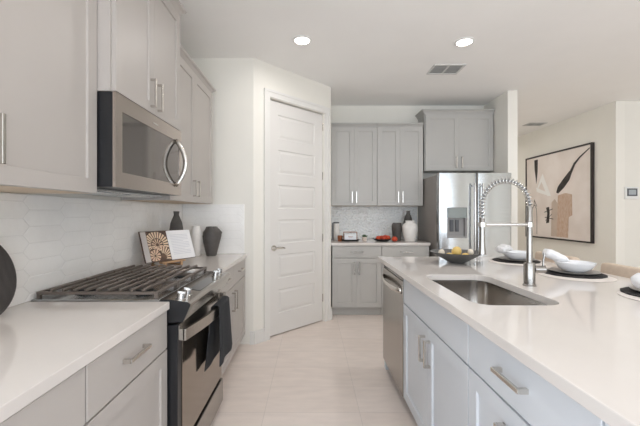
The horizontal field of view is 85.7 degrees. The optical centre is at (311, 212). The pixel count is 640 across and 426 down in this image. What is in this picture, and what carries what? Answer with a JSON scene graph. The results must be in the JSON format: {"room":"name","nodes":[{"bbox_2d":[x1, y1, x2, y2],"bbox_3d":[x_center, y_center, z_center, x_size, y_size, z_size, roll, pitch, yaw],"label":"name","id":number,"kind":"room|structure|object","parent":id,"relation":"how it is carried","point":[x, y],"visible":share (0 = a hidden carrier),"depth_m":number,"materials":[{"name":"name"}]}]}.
{"room":"kitchen","nodes":[
{"label":"kitchen","id":0,"kind":"room"},
{"bbox_2d":[0,192,181,301],"bbox_3d":[-1.328,-0.117,0.497,0.120,2.795,8.995,0,0,0],"label":"wall","id":1,"kind":"structure","parent":0,"point":[58,195],"depth_m":1.91,"materials":[{"name":"paint"}]},
{"bbox_2d":[0,0,96,193],"bbox_3d":[-1.085,-0.630,1.230,0.357,1.090,0.560,0,0,0],"label":"upper cabinet","id":2,"kind":"object","parent":1,"relation":"attached to","point":[48,48],"visible":1,"depth_m":1.24,"materials":[{"name":"grey paint"}]},
{"bbox_2d":[0,193,181,307],"bbox_3d":[-1.263,0.156,1.782,0.007,0.476,3.163,0,0,0],"label":"backsplash","id":3,"kind":"structure","parent":1,"relation":"attached to","point":[50,241],"depth_m":1.79,"materials":[{"name":"white tile"}]},
{"bbox_2d":[97,0,185,130],"bbox_3d":[-1.048,-0.944,1.897,0.431,0.814,0.851,0,0,0],"label":"upper cabinet","id":4,"kind":"object","parent":1,"relation":"attached to","point":[138,41],"visible":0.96,"depth_m":1.79,"materials":[{"name":"grey paint"}]},
{"bbox_2d":[82,91,187,197],"bbox_3d":[-1.022,-0.316,1.900,0.474,0.438,0.766,0,0,0],"label":"microwave","id":5,"kind":"object","parent":4,"relation":"attached to","point":[139,153],"visible":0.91,"depth_m":1.72,"materials":[{"name":"silver metal"}]},
{"bbox_2d":[121,45,215,203],"bbox_3d":[-1.085,-0.630,2.797,0.357,1.090,1.026,0,0,0],"label":"upper cabinet","id":6,"kind":"object","parent":1,"relation":"attached to","point":[196,91],"visible":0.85,"depth_m":2.79,"materials":[{"name":"grey paint"}]},
{"bbox_2d":[182,58,252,343],"bbox_3d":[-0.917,-0.117,3.418,0.702,2.795,0.104,0,0,0],"label":"wall","id":7,"kind":"structure","parent":0,"point":[231,78],"depth_m":3.37,"materials":[{"name":"paint"}]},
{"bbox_2d":[182,204,243,252],"bbox_3d":[-0.956,0.155,3.361,0.601,0.478,0.007,0,0,0],"label":"backsplash","id":8,"kind":"structure","parent":7,"relation":"attached to","point":[229,218],"depth_m":3.36,"materials":[{"name":"white tile"}]},
{"bbox_2d":[253,58,330,330],"bbox_3d":[-0.201,-0.117,3.797,1.126,2.795,0.100,0,0,-45],"label":"wall","id":9,"kind":"structure","parent":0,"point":[265,75],"depth_m":3.43,"materials":[{"name":"paint"}]},
{"bbox_2d":[250,328,264,344],"bbox_3d":[-0.531,1.216,3.392,0.160,0.128,0.038,0,0,-35],"label":"baseboard","id":10,"kind":"structure","parent":9,"relation":"attached to","point":[258,336],"depth_m":3.38,"materials":[{"name":"white paint"}]},
{"bbox_2d":[270,100,322,335],"bbox_3d":[-0.144,0.053,3.804,0.802,2.430,0.103,0,0,-45],"label":"door","id":11,"kind":"structure","parent":9,"relation":"attached to","point":[296,174],"depth_m":3.78,"materials":[{"name":"white paint"}]},
{"bbox_2d":[264,88,329,340],"bbox_3d":[-0.129,0.015,3.782,0.963,2.531,0.020,0,0,-45],"label":"door frame","id":12,"kind":"structure","parent":9,"relation":"attached to","point":[268,93],"depth_m":3.49,"materials":[{"name":"white paint"}]},
{"bbox_2d":[211,315,417,425],"bbox_3d":[2.266,1.340,2.000,7.368,0.120,12.300,0,0,0],"label":"floor","id":13,"kind":"structure","parent":0,"point":[333,372],"depth_m":2.62,"materials":[{"name":"beige tile"}]},
{"bbox_2d":[0,366,84,425],"bbox_3d":[-0.936,0.855,0.602,0.652,0.848,0.759,0,0,0],"label":"base cabinet","id":14,"kind":"object","parent":13,"relation":"on","point":[63,404],"visible":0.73,"depth_m":0.88,"materials":[{"name":"grey paint"}]},
{"bbox_2d":[0,302,168,422],"bbox_3d":[-0.950,0.412,0.870,0.634,0.034,1.340,0,0,0],"label":"countertop","id":15,"kind":"structure","parent":14,"relation":"on","point":[43,344],"depth_m":1.10,"materials":[{"name":"white stone"}]},
{"bbox_2d":[0,245,16,314],"bbox_3d":[-1.197,0.229,1.225,0.090,0.324,0.334,0,0,1],"label":"round board","id":16,"kind":"object","parent":15,"relation":"on","point":[8,278],"visible":1,"depth_m":1.34,"materials":[{"name":"wood"}]},
{"bbox_2d":[83,311,166,425],"bbox_3d":[-0.936,0.855,1.260,0.652,0.848,0.551,0,0,0],"label":"base cabinet","id":17,"kind":"object","parent":13,"relation":"on","point":[126,385],"visible":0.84,"depth_m":1.23,"materials":[{"name":"grey paint"}]},
{"bbox_2d":[31,265,229,425],"bbox_3d":[-0.891,0.811,1.925,0.738,0.937,0.759,0,0,0],"label":"gas range","id":18,"kind":"object","parent":13,"relation":"on","point":[194,395],"visible":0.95,"depth_m":1.71,"materials":[{"name":"silver metal"}]},
{"bbox_2d":[31,271,208,301],"bbox_3d":[-0.970,0.398,1.926,0.580,0.019,0.758,0,0,0],"label":"cooktop","id":19,"kind":"object","parent":18,"relation":"in","point":[39,298],"depth_m":1.61,"materials":[{"name":"metal"}]},
{"bbox_2d":[204,295,231,371],"bbox_3d":[-0.531,0.683,2.003,0.094,0.351,0.320,0,0,0],"label":"kitchen towel","id":20,"kind":"object","parent":18,"relation":"hanging from","point":[220,333],"visible":0.93,"depth_m":1.99,"materials":[{"name":"grey fabric"}]},
{"bbox_2d":[220,258,244,377],"bbox_3d":[-0.936,0.855,2.831,0.652,0.848,1.029,0,0,0],"label":"base cabinet","id":21,"kind":"object","parent":13,"relation":"on","point":[234,289],"visible":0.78,"depth_m":2.95,"materials":[{"name":"grey paint"}]},
{"bbox_2d":[130,254,246,271],"bbox_3d":[-0.950,0.412,2.839,0.634,0.034,1.054,0,0,0],"label":"countertop","id":22,"kind":"structure","parent":21,"relation":"on","point":[223,261],"depth_m":2.81,"materials":[{"name":"white stone"}]},
{"bbox_2d":[151,259,185,266],"bbox_3d":[-1.082,0.278,2.589,0.165,0.232,0.200,0,0,31],"label":"book stand","id":23,"kind":"object","parent":22,"relation":"on","point":[177,260],"visible":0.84,"depth_m":2.56,"materials":[{"name":"brown wood"}]},
{"bbox_2d":[138,229,194,263],"bbox_3d":[-1.068,0.241,2.581,0.089,0.219,0.432,0,0,31],"label":"cookbook","id":24,"kind":"object","parent":23,"relation":"on","point":[167,245],"visible":1,"depth_m":2.56,"materials":[{"name":"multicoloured paper"}]},
{"bbox_2d":[140,232,171,262],"bbox_3d":[-1.118,0.240,2.485,0.078,0.210,0.208,0,0,31],"label":"print","id":25,"kind":"object","parent":24,"relation":"attached to","point":[156,246],"depth_m":2.48,"materials":[{"name":"brown paper"}]},
{"bbox_2d":[169,211,182,229],"bbox_3d":[-1.155,0.190,2.950,0.120,0.409,0.120,0,0,0],"label":"bottle vase","id":26,"kind":"object","parent":22,"relation":"on","point":[176,223],"visible":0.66,"depth_m":2.92,"materials":[{"name":"grey ceramic"}]},
{"bbox_2d":[190,226,201,255],"bbox_3d":[-1.060,0.255,3.165,0.112,0.278,0.112,0,0,0],"label":"vase","id":27,"kind":"object","parent":22,"relation":"on","point":[196,234],"visible":0.89,"depth_m":3.12,"materials":[{"name":"white ceramic"}]},
{"bbox_2d":[202,226,221,255],"bbox_3d":[-0.917,0.260,3.196,0.168,0.269,0.167,0,0,-29],"label":"vase","id":28,"kind":"object","parent":22,"relation":"on","point":[212,235],"visible":1,"depth_m":3.14,"materials":[{"name":"grey ceramic"}]},
{"bbox_2d":[331,246,380,314],"bbox_3d":[0.561,0.840,4.545,0.609,0.878,0.637,0,0,0],"label":"base cabinet","id":29,"kind":"object","parent":13,"relation":"on","point":[355,270],"visible":0.97,"depth_m":4.26,"materials":[{"name":"grey paint"}]},
{"bbox_2d":[331,239,430,245],"bbox_3d":[0.849,0.383,4.555,1.226,0.034,0.638,0,0,0],"label":"countertop","id":30,"kind":"structure","parent":29,"relation":"on","point":[369,242],"depth_m":4.24,"materials":[{"name":"white stone"}]},
{"bbox_2d":[332,222,338,239],"bbox_3d":[0.328,0.244,4.660,0.095,0.243,0.080,0,0,0],"label":"canister","id":31,"kind":"object","parent":30,"relation":"on","point":[335,225],"visible":0.91,"depth_m":4.63,"materials":[{"name":"white ceramic"}]},
{"bbox_2d":[362,234,367,240],"bbox_3d":[0.682,0.320,4.465,0.075,0.090,0.069,0,0,-34],"label":"potted plant","id":32,"kind":"object","parent":30,"relation":"on","point":[364,237],"visible":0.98,"depth_m":4.45,"materials":[{"name":"green plant"}]},
{"bbox_2d":[372,238,391,241],"bbox_3d":[0.915,0.348,4.470,0.256,0.034,0.256,0,0,0],"label":"fruit plate","id":33,"kind":"object","parent":30,"relation":"on","point":[380,240],"visible":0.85,"depth_m":4.39,"materials":[{"name":"black ceramic"}]},
{"bbox_2d":[392,223,401,240],"bbox_3d":[1.125,0.247,4.547,0.136,0.236,0.139,0,0,0],"label":"vase","id":34,"kind":"object","parent":30,"relation":"on","point":[396,227],"visible":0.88,"depth_m":4.50,"materials":[{"name":"grey ceramic"}]},
{"bbox_2d":[403,211,411,223],"bbox_3d":[1.310,0.167,4.680,0.124,0.396,0.124,0,0,0],"label":"bottle vase","id":35,"kind":"object","parent":30,"relation":"on","point":[407,216],"visible":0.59,"depth_m":4.65,"materials":[{"name":"grey ceramic"}]},
{"bbox_2d":[402,220,417,241],"bbox_3d":[1.275,0.232,4.470,0.198,0.267,0.198,0,0,0],"label":"vase","id":36,"kind":"object","parent":30,"relation":"on","point":[409,229],"visible":1,"depth_m":4.40,"materials":[{"name":"white ceramic"}]},
{"bbox_3d":[0.505,0.354,4.500,0.250,0.022,0.140,0,0,0],"label":"oval tray","id":37,"kind":"object","parent":30,"relation":"on","visible":0},
{"bbox_2d":[343,232,356,239],"bbox_3d":[0.505,0.302,4.496,0.178,0.114,0.087,0,0,0],"label":"caddy","id":38,"kind":"object","parent":37,"relation":"on","point":[346,236],"visible":0.95,"depth_m":4.47,"materials":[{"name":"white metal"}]},
{"bbox_2d":[381,265,403,396],"bbox_3d":[0.852,0.848,2.503,0.646,0.860,0.599,0,0,0],"label":"dishwasher","id":39,"kind":"object","parent":13,"relation":"on","point":[393,284],"visible":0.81,"depth_m":2.42,"materials":[{"name":"silver metal"}]},
{"bbox_2d":[380,246,428,314],"bbox_3d":[1.161,0.840,4.545,0.586,0.878,0.637,0,0,0],"label":"base cabinet","id":40,"kind":"object","parent":13,"relation":"on","point":[386,251],"visible":0.22,"depth_m":4.26,"materials":[{"name":"grey paint"}]},
{"bbox_2d":[404,279,469,425],"bbox_3d":[0.872,0.840,1.742,0.637,0.878,0.906,0,0,0],"label":"base cabinet","id":41,"kind":"object","parent":13,"relation":"on","point":[436,341],"visible":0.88,"depth_m":1.67,"materials":[{"name":"grey paint"}]},
{"bbox_2d":[418,173,510,256],"bbox_3d":[1.931,0.403,4.421,0.868,1.750,0.858,0,0,0],"label":"refrigerator","id":42,"kind":"object","parent":13,"relation":"on","point":[448,217],"visible":0.45,"depth_m":4.07,"materials":[{"name":"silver metal"}]},
{"bbox_2d":[469,326,604,425],"bbox_3d":[0.872,0.840,0.990,0.637,0.878,0.591,0,0,0],"label":"base cabinet","id":43,"kind":"object","parent":13,"relation":"on","point":[503,391],"visible":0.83,"depth_m":1.01,"materials":[{"name":"grey paint"}]},
{"bbox_2d":[535,251,579,262],"bbox_3d":[1.675,0.801,2.705,0.549,0.958,0.410,0,0,0],"label":"counter stool","id":44,"kind":"object","parent":13,"relation":"on","point":[539,254],"visible":0.15,"depth_m":2.77,"materials":[{"name":"beige fabric"}]},
{"bbox_2d":[600,263,639,278],"bbox_3d":[1.675,0.801,2.045,0.549,0.958,0.410,0,0,0],"label":"counter stool","id":45,"kind":"object","parent":13,"relation":"on","point":[608,268],"visible":0.12,"depth_m":2.11,"materials":[{"name":"beige fabric"}]},
{"bbox_3d":[1.002,0.840,1.349,0.795,0.878,3.034,0,0,0],"label":"panel","id":46,"kind":"object","parent":13,"relation":"on","visible":0},
{"bbox_2d":[378,257,639,425],"bbox_3d":[1.172,0.383,1.325,1.226,0.034,3.150,0,0,0],"label":"countertop","id":47,"kind":"structure","parent":46,"relation":"on","point":[584,341],"depth_m":1.14,"materials":[{"name":"white stone"}]},
{"bbox_2d":[430,249,480,263],"bbox_3d":[1.066,0.324,2.530,0.376,0.082,0.376,0,0,0],"label":"fruit bowl","id":48,"kind":"object","parent":47,"relation":"on","point":[452,258],"visible":0.82,"depth_m":2.45,"materials":[{"name":"grey ceramic"}]},
{"bbox_2d":[451,246,461,254],"bbox_3d":[1.064,0.282,2.532,0.068,0.074,0.069,0,0,0],"label":"lemon","id":49,"kind":"object","parent":48,"relation":"in","point":[456,250],"visible":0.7,"depth_m":2.51,"materials":[{"name":"yellow food"}]},
{"bbox_2d":[468,249,473,254],"bbox_3d":[1.176,0.289,2.550,0.042,0.049,0.042,0,0,21],"label":"garlic bulb","id":50,"kind":"object","parent":48,"relation":"in","point":[470,251],"visible":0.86,"depth_m":2.54,"materials":[{"name":"white food"}]},
{"bbox_2d":[432,280,545,304],"bbox_3d":[0.839,0.509,1.710,0.406,0.214,0.720,0,0,0],"label":"sink","id":51,"kind":"object","parent":47,"relation":"in","point":[480,292],"visible":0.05,"depth_m":2.01,"materials":[{"name":"metal"}]},
{"bbox_2d":[478,177,546,286],"bbox_3d":[1.006,0.093,1.735,0.337,0.545,0.060,0,0,0],"label":"kitchen faucet","id":52,"kind":"object","parent":47,"relation":"on","point":[530,269],"visible":1,"depth_m":1.73,"materials":[{"name":"silver metal"}]},
{"bbox_2d":[489,259,545,265],"bbox_3d":[1.517,0.364,2.555,0.364,0.002,0.364,0,0,0],"label":"placemat","id":53,"kind":"object","parent":47,"relation":"on","point":[491,260],"visible":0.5,"depth_m":2.48,"materials":[{"name":"white fabric"}]},
{"bbox_2d":[492,258,540,263],"bbox_3d":[1.545,0.359,2.610,0.318,0.007,0.318,0,0,0],"label":"woven mat","id":54,"kind":"object","parent":53,"relation":"on","point":[494,259],"visible":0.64,"depth_m":2.53,"materials":[{"name":"black wicker"}]},
{"bbox_2d":[497,256,535,260],"bbox_3d":[1.548,0.349,2.610,0.256,0.014,0.256,0,0,0],"label":"dinner plate","id":55,"kind":"object","parent":54,"relation":"on","point":[499,257],"visible":0.6,"depth_m":2.59,"materials":[{"name":"white ceramic"}]},
{"bbox_2d":[503,250,525,259],"bbox_3d":[1.555,0.320,2.610,0.204,0.058,0.204,0,0,0],"label":"bowl","id":56,"kind":"object","parent":55,"relation":"on","point":[514,254],"visible":0.71,"depth_m":2.56,"materials":[{"name":"white ceramic"}]},
{"bbox_2d":[495,244,512,252],"bbox_3d":[1.453,0.269,2.598,0.112,0.070,0.108,0,0,0],"label":"napkin","id":57,"kind":"object","parent":56,"relation":"in","point":[501,248],"visible":1,"depth_m":2.57,"materials":[{"name":"fabric"}]},
{"bbox_2d":[538,273,616,281],"bbox_3d":[1.530,0.364,2.000,0.364,0.002,0.364,0,0,0],"label":"placemat","id":58,"kind":"object","parent":47,"relation":"on","point":[609,279],"visible":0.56,"depth_m":1.88,"materials":[{"name":"white fabric"}]},
{"bbox_2d":[546,269,607,278],"bbox_3d":[1.558,0.359,2.055,0.318,0.007,0.318,0,0,0],"label":"woven mat","id":59,"kind":"object","parent":58,"relation":"on","point":[597,276],"visible":0.5,"depth_m":1.96,"materials":[{"name":"black wicker"}]},
{"bbox_2d":[548,267,600,274],"bbox_3d":[1.561,0.349,2.055,0.256,0.014,0.256,0,0,0],"label":"dinner plate","id":60,"kind":"object","parent":59,"relation":"on","point":[556,269],"visible":0.74,"depth_m":2.03,"materials":[{"name":"white ceramic"}]},
{"bbox_2d":[554,260,596,272],"bbox_3d":[1.568,0.320,2.055,0.204,0.058,0.204,0,0,0],"label":"bowl","id":61,"kind":"object","parent":60,"relation":"on","point":[576,266],"visible":0.92,"depth_m":2.00,"materials":[{"name":"white ceramic"}]},
{"bbox_2d":[543,249,568,261],"bbox_3d":[1.471,0.254,2.080,0.128,0.079,0.089,0,0,13],"label":"napkin","id":62,"kind":"object","parent":61,"relation":"in","point":[551,254],"visible":0.94,"depth_m":2.05,"materials":[{"name":"white fabric"}]},
{"bbox_2d":[617,291,639,300],"bbox_3d":[1.537,0.364,1.460,0.364,0.002,0.364,0,0,0],"label":"placemat","id":63,"kind":"object","parent":47,"relation":"on","point":[618,292],"visible":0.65,"depth_m":1.50,"materials":[{"name":"white fabric"}]},
{"bbox_2d":[620,287,639,296],"bbox_3d":[1.565,0.359,1.515,0.318,0.007,0.318,0,0,0],"label":"woven mat","id":64,"kind":"object","parent":63,"relation":"on","point":[627,290],"visible":0.84,"depth_m":1.56,"materials":[{"name":"black wicker"}]},
{"bbox_2d":[629,285,639,290],"bbox_3d":[1.568,0.349,1.515,0.256,0.014,0.256,0,0,0],"label":"dinner plate","id":65,"kind":"object","parent":64,"relation":"on","point":[633,287],"visible":0.77,"depth_m":1.58,"materials":[{"name":"white ceramic"}]},
{"bbox_2d":[631,273,639,288],"bbox_3d":[1.451,0.300,1.504,0.056,0.074,0.102,0,0,0],"label":"napkin","id":66,"kind":"object","parent":65,"relation":"on","point":[635,280],"visible":1,"depth_m":1.52,"materials":[{"name":"white fabric"}]},
{"bbox_2d":[331,106,482,239],"bbox_3d":[0.581,-0.117,4.935,3.698,2.795,0.120,0,0,0],"label":"wall","id":67,"kind":"structure","parent":0,"point":[339,114],"depth_m":4.88,"materials":[{"name":"paint"}]},
{"bbox_2d":[331,123,376,205],"bbox_3d":[0.566,-0.644,4.707,0.607,1.094,0.327,0,0,0],"label":"upper cabinet","id":68,"kind":"object","parent":67,"relation":"attached to","point":[353,145],"visible":0.98,"depth_m":4.58,"materials":[{"name":"grey paint"}]},
{"bbox_2d":[331,206,416,238],"bbox_3d":[0.864,0.136,4.869,1.252,0.459,0.008,0,0,0],"label":"backsplash","id":69,"kind":"structure","parent":67,"relation":"attached to","point":[372,221],"depth_m":4.87,"materials":[{"name":"tile"}]},
{"bbox_2d":[377,123,423,205],"bbox_3d":[1.176,-0.644,4.707,0.607,1.094,0.327,0,0,0],"label":"upper cabinet","id":70,"kind":"object","parent":67,"relation":"attached to","point":[399,145],"visible":0.99,"depth_m":4.58,"materials":[{"name":"grey paint"}]},
{"bbox_2d":[415,109,494,172],"bbox_3d":[1.942,-0.966,4.707,0.961,0.812,0.327,0,0,0],"label":"upper cabinet","id":71,"kind":"object","parent":67,"relation":"attached to","point":[454,140],"visible":0.99,"depth_m":4.58,"materials":[{"name":"grey paint"}]},
{"bbox_2d":[179,0,639,136],"bbox_3d":[2.266,-1.575,2.000,7.368,0.120,12.300,0,0,0],"label":"ceiling","id":72,"kind":"structure","parent":0,"point":[564,59],"depth_m":3.18,"materials":[{"name":"paint"}]},
{"bbox_2d":[293,35,311,44],"bbox_3d":[-0.082,-1.510,3.020,0.168,0.010,0.168,0,0,0],"label":"recessed light","id":73,"kind":"object","parent":72,"relation":"in","point":[300,39],"visible":1,"depth_m":3.01,"materials":[{"name":"white glass"}]},
{"bbox_2d":[426,64,466,74],"bbox_3d":[1.412,-1.510,3.630,0.330,0.009,0.250,0,0,0],"label":"ceiling vent","id":74,"kind":"object","parent":72,"relation":"in","point":[436,69],"visible":1,"depth_m":3.64,"materials":[{"name":"white metal"}]},
{"bbox_2d":[454,37,474,46],"bbox_3d":[1.352,-1.510,3.050,0.168,0.010,0.168,0,0,0],"label":"recessed light","id":75,"kind":"object","parent":72,"relation":"in","point":[465,41],"visible":1,"depth_m":3.03,"materials":[{"name":"white glass"}]},
{"bbox_2d":[522,122,547,125],"bbox_3d":[3.800,-1.510,5.870,0.310,0.009,0.200,0,0,0],"label":"ceiling vent","id":76,"kind":"object","parent":72,"relation":"in","point":[529,123],"visible":1,"depth_m":5.83,"materials":[{"name":"white metal"}]},
{"bbox_2d":[483,91,517,249],"bbox_3d":[2.490,-0.117,6.135,0.120,2.795,3.730,0,0,0],"label":"wall","id":77,"kind":"structure","parent":0,"point":[505,116],"depth_m":4.27,"materials":[{"name":"paint"}]},
{"bbox_2d":[518,101,624,271],"bbox_3d":[4.180,-0.117,6.335,0.120,2.795,3.330,0,0,0],"label":"wall","id":78,"kind":"structure","parent":0,"point":[604,125],"depth_m":4.95,"materials":[{"name":"beige paint"}]},
{"bbox_2d":[525,142,594,243],"bbox_3d":[4.096,-0.292,5.795,0.045,1.475,1.550,0,0,0],"label":"abstract painting","id":79,"kind":"object","parent":78,"relation":"attached to","point":[561,183],"visible":0.9,"depth_m":5.59,"materials":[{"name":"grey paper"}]},
{"bbox_2d":[625,101,639,267],"bbox_3d":[5.020,-0.117,4.730,1.560,2.795,0.120,0,0,0],"label":"wall","id":80,"kind":"structure","parent":0,"point":[632,108],"depth_m":4.67,"materials":[{"name":"paint"}]},
{"bbox_2d":[624,187,638,198],"bbox_3d":[4.318,-0.270,4.655,0.176,0.158,0.028,0,0,0],"label":"wall control panel","id":81,"kind":"object","parent":80,"relation":"attached to","point":[629,192],"visible":1,"depth_m":4.64,"materials":[{"name":"white plastic"}]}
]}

